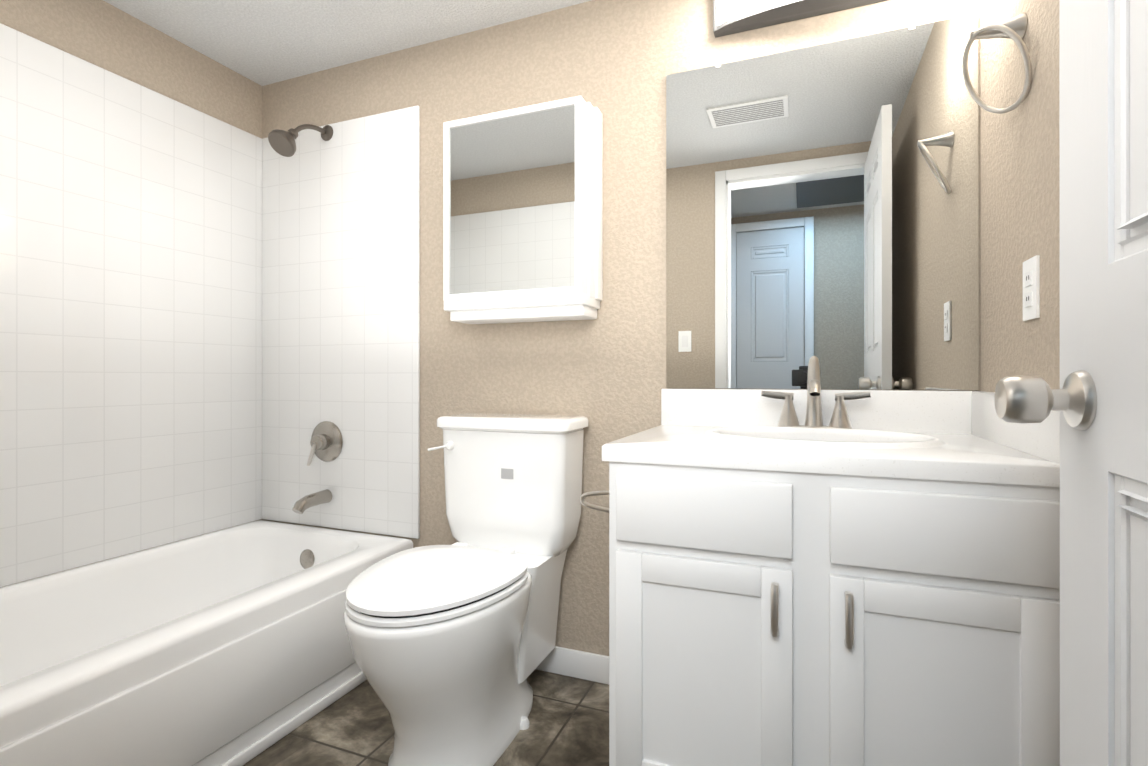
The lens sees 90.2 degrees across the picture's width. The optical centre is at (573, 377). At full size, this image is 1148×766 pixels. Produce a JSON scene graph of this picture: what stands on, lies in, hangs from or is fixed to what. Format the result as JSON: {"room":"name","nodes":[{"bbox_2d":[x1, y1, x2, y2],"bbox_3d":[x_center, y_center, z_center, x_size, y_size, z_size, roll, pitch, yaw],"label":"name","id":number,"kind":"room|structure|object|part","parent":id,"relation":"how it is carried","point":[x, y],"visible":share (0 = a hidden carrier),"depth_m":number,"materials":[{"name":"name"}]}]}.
{"room":"bathroom","nodes":[
{"label":"bathroom","id":0,"kind":"room"},
{"bbox_2d":[0,0,261,587],"bbox_3d":[-1.635,-0.119,1.589,0.100,2.150,1.670,0,0,22],"label":"wall","id":1,"kind":"structure","parent":0,"point":[108,37],"depth_m":1.91,"materials":[{"name":"beige paint"}]},
{"bbox_2d":[0,23,261,586],"bbox_3d":[-1.560,-0.198,1.624,0.012,1.552,1.550,0,0,22],"label":"wall tile","id":2,"kind":"structure","parent":1,"relation":"attached to","point":[130,316],"depth_m":1.84,"materials":[{"name":"white tile"}]},
{"bbox_2d":[103,0,591,85],"bbox_3d":[-0.423,-1.224,1.160,2.670,0.060,1.770,0,0,22],"label":"ceiling","id":3,"kind":"structure","parent":0,"point":[263,42],"depth_m":1.94,"materials":[{"name":"white paint"}]},
{"bbox_2d":[243,669,608,765],"bbox_3d":[-0.423,0.986,1.158,2.670,0.060,1.770,0,0,22],"label":"floor","id":4,"kind":"structure","parent":0,"point":[568,717],"depth_m":1.54,"materials":[{"name":"tile"}]},
{"bbox_2d":[0,520,412,765],"bbox_3d":[-1.202,0.766,1.480,0.776,0.380,1.518,0,0,22],"label":"bathtub","id":5,"kind":"object","parent":4,"relation":"on","point":[230,646],"visible":0.88,"depth_m":1.52,"materials":[{"name":"white ceramic"}]},
{"bbox_2d":[344,413,587,765],"bbox_3d":[-0.292,0.538,1.539,0.453,0.835,0.764,0,0,22],"label":"toilet","id":6,"kind":"object","parent":4,"relation":"on","point":[452,646],"visible":1,"depth_m":1.43,"materials":[{"name":"white ceramic"}]},
{"bbox_3d":[-0.343,0.510,1.399,0.390,0.017,0.455,0,0,22],"label":"seat","id":7,"kind":"part","parent":6,"relation":"part of","materials":[{"name":"white plastic"}]},
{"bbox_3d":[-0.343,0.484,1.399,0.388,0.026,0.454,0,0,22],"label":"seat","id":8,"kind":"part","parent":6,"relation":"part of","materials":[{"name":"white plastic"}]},
{"bbox_3d":[-0.415,0.216,1.750,0.067,0.022,0.017,0,0,22],"label":"lever arm","id":9,"kind":"part","parent":6,"relation":"part of"},
{"bbox_3d":[-0.310,0.739,1.482,0.384,0.434,0.645,0,0,22],"label":"bowl","id":10,"kind":"part","parent":6,"relation":"part of","materials":[{"name":"white ceramic"}]},
{"bbox_3d":[-0.191,0.141,1.780,0.444,0.040,0.216,0,0,22],"label":"lid","id":11,"kind":"part","parent":6,"relation":"part of","materials":[{"name":"white ceramic"}]},
{"bbox_3d":[-0.189,0.346,1.783,0.416,0.367,0.193,0,0,22],"label":"tank","id":12,"kind":"part","parent":6,"relation":"part of","materials":[{"name":"white ceramic"}]},
{"bbox_2d":[580,356,1059,765],"bbox_3d":[0.471,0.450,1.317,0.919,1.012,0.606,0,0,22],"label":"bathroom vanity","id":13,"kind":"object","parent":4,"relation":"on","point":[813,574],"visible":0.98,"depth_m":1.06,"materials":[{"name":"white paint"}]},
{"bbox_3d":[0.075,0.301,1.391,0.129,0.058,0.011,0,0,22],"label":"arm","id":14,"kind":"part","parent":13,"relation":"part of"},
{"bbox_3d":[0.368,0.426,1.049,0.014,0.095,0.031,0,0,22],"label":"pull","id":15,"kind":"part","parent":13,"relation":"part of","materials":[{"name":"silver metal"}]},
{"bbox_2d":[602,425,1059,486],"bbox_3d":[0.534,0.204,1.315,0.800,0.150,0.564,0,0,22],"label":"countertop","id":16,"kind":"structure","parent":13,"relation":"on","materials":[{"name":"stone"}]},
{"bbox_2d":[761,356,870,428],"bbox_3d":[0.609,0.043,1.450,0.262,0.197,0.163,0,0,22],"label":"faucet","id":17,"kind":"object","parent":16,"relation":"on","point":[788,419],"depth_m":1.48,"materials":[{"name":"silver metal"}]},
{"bbox_3d":[0.482,0.426,1.004,0.014,0.095,0.031,0,0,22],"label":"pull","id":18,"kind":"part","parent":13,"relation":"part of","materials":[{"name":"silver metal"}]},
{"bbox_2d":[262,0,980,655],"bbox_3d":[-0.113,-0.119,1.934,2.670,2.150,0.100,0,0,22],"label":"wall","id":19,"kind":"structure","parent":0,"point":[614,62],"depth_m":1.82,"materials":[{"name":"beige paint"}]},
{"bbox_2d":[262,105,419,538],"bbox_3d":[-0.912,-0.198,2.193,0.770,1.552,0.012,0,0,22],"label":"wall tile","id":20,"kind":"structure","parent":19,"relation":"attached to","point":[341,279],"depth_m":2.17,"materials":[{"name":"white tile"}]},
{"bbox_2d":[268,124,332,156],"bbox_3d":[-0.994,-0.877,2.087,0.096,0.184,0.245,0,0,22],"label":"shower head","id":21,"kind":"object","parent":20,"relation":"attached to","point":[282,142],"visible":1,"depth_m":2.02},
{"bbox_3d":[-0.980,-0.910,2.124,0.017,0.074,0.156,0,0,22],"label":"arm","id":22,"kind":"part","parent":21,"relation":"part of"},
{"bbox_2d":[292,489,331,513],"bbox_3d":[-0.978,0.465,2.128,0.052,0.068,0.155,0,0,22],"label":"tub spout","id":23,"kind":"object","parent":20,"relation":"attached to","point":[302,505],"visible":1,"depth_m":2.11,"materials":[{"name":"silver metal"}]},
{"bbox_2d":[307,421,342,465],"bbox_3d":[-0.962,0.251,2.168,0.156,0.164,0.070,0,0,22],"label":"tub valve","id":24,"kind":"object","parent":20,"relation":"attached to","point":[326,442],"visible":1,"depth_m":2.17,"materials":[{"name":"silver metal"}]},
{"bbox_3d":[-0.982,0.288,2.154,0.040,0.090,0.029,0,0,22],"label":"lever","id":25,"kind":"part","parent":24,"relation":"part of","materials":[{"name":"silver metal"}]},
{"bbox_2d":[443,96,602,323],"bbox_3d":[-0.170,-0.505,1.816,0.497,0.646,0.158,0,0,22],"label":"medicine cabinet","id":26,"kind":"object","parent":19,"relation":"attached to","point":[522,214],"visible":1,"depth_m":1.74,"materials":[{"name":"white paint"}]},
{"bbox_3d":[-0.196,-0.530,1.750,0.435,0.534,0.003,0,0,22],"label":"glass","id":27,"kind":"part","parent":26,"relation":"part of","materials":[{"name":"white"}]},
{"bbox_2d":[536,646,608,684],"bbox_3d":[-0.127,0.914,1.879,0.916,0.085,0.013,0,0,22],"label":"baseboard","id":28,"kind":"structure","parent":19,"relation":"attached to","point":[594,667],"depth_m":1.82,"materials":[{"name":"white paint"}]},
{"bbox_2d":[713,0,886,37],"bbox_3d":[0.678,-1.059,1.516,0.610,0.140,0.088,0,0,22],"label":"light fixture","id":29,"kind":"object","parent":19,"relation":"attached to","point":[733,16],"visible":1,"depth_m":1.57,"materials":[{"name":"grey glass"}]},
{"bbox_2d":[718,0,784,24],"bbox_3d":[0.674,-1.059,1.506,0.586,0.118,0.050,0,0,22],"label":"diffuser","id":30,"kind":"object","parent":29,"relation":"attached to","point":[730,12],"depth_m":1.58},
{"bbox_3d":[0.672,-0.995,1.502,0.610,0.012,0.058,0,0,22],"label":"rail","id":31,"kind":"part","parent":29,"relation":"part of","materials":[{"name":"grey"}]},
{"bbox_2d":[661,389,971,433],"bbox_3d":[0.635,0.088,1.566,0.800,0.109,0.023,0,0,22],"label":"backsplash","id":32,"kind":"structure","parent":19,"relation":"attached to","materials":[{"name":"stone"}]},
{"bbox_2d":[666,14,978,389],"bbox_3d":[0.643,-0.437,1.573,0.786,0.938,0.006,0,0,22],"label":"vanity mirror","id":33,"kind":"object","parent":19,"relation":"attached to","point":[822,203],"visible":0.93,"depth_m":1.55,"materials":[{"name":"silver glass"}]},
{"bbox_2d":[715,62,720,67],"bbox_3d":[0.419,-0.904,1.662,0.016,0.015,0.009,0,0,22],"label":"mirror clip","id":34,"kind":"object","parent":33,"relation":"attached to","point":[717,65],"visible":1,"depth_m":1.66,"materials":[{"name":"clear plastic"}]},
{"bbox_2d":[908,23,915,29],"bbox_3d":[0.874,-0.904,1.480,0.016,0.015,0.009,0,0,22],"label":"mirror clip","id":35,"kind":"object","parent":33,"relation":"attached to","point":[911,26],"visible":1,"depth_m":1.48,"materials":[{"name":"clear plastic"}]},
{"bbox_2d":[980,0,1059,391],"bbox_3d":[0.752,-0.120,0.636,0.100,2.150,1.670,0,0,22],"label":"wall","id":36,"kind":"structure","parent":0,"point":[1019,184],"depth_m":1.18,"materials":[{"name":"beige paint"}]},
{"bbox_2d":[962,13,1031,113],"bbox_3d":[0.860,-0.638,1.169,0.093,0.184,0.174,0,0,22],"label":"towel ring","id":37,"kind":"object","parent":36,"relation":"attached to","point":[1014,29],"visible":1,"depth_m":1.15,"materials":[{"name":"silver metal"}]},
{"bbox_2d":[1023,255,1039,320],"bbox_3d":[0.881,-0.170,1.107,0.008,0.117,0.072,0,0,22],"label":"electrical outlet plate","id":38,"kind":"object","parent":36,"relation":"attached to","point":[1031,288],"visible":1,"depth_m":1.09,"materials":[{"name":"white plastic"}]},
{"bbox_2d":[994,0,1147,765],"bbox_3d":[0.439,-0.062,0.374,0.116,2.010,0.700,0,0,22],"label":"door leaf","id":39,"kind":"structure","parent":36,"relation":"in","point":[1103,87],"depth_m":0.59,"materials":[{"name":"white wood"}]},
{"bbox_3d":[0.528,0.025,0.649,0.078,0.066,0.066,0,0,22],"label":"door knob","id":40,"kind":"part","parent":39,"relation":"part of","materials":[{"name":"silver metal"}]}
]}

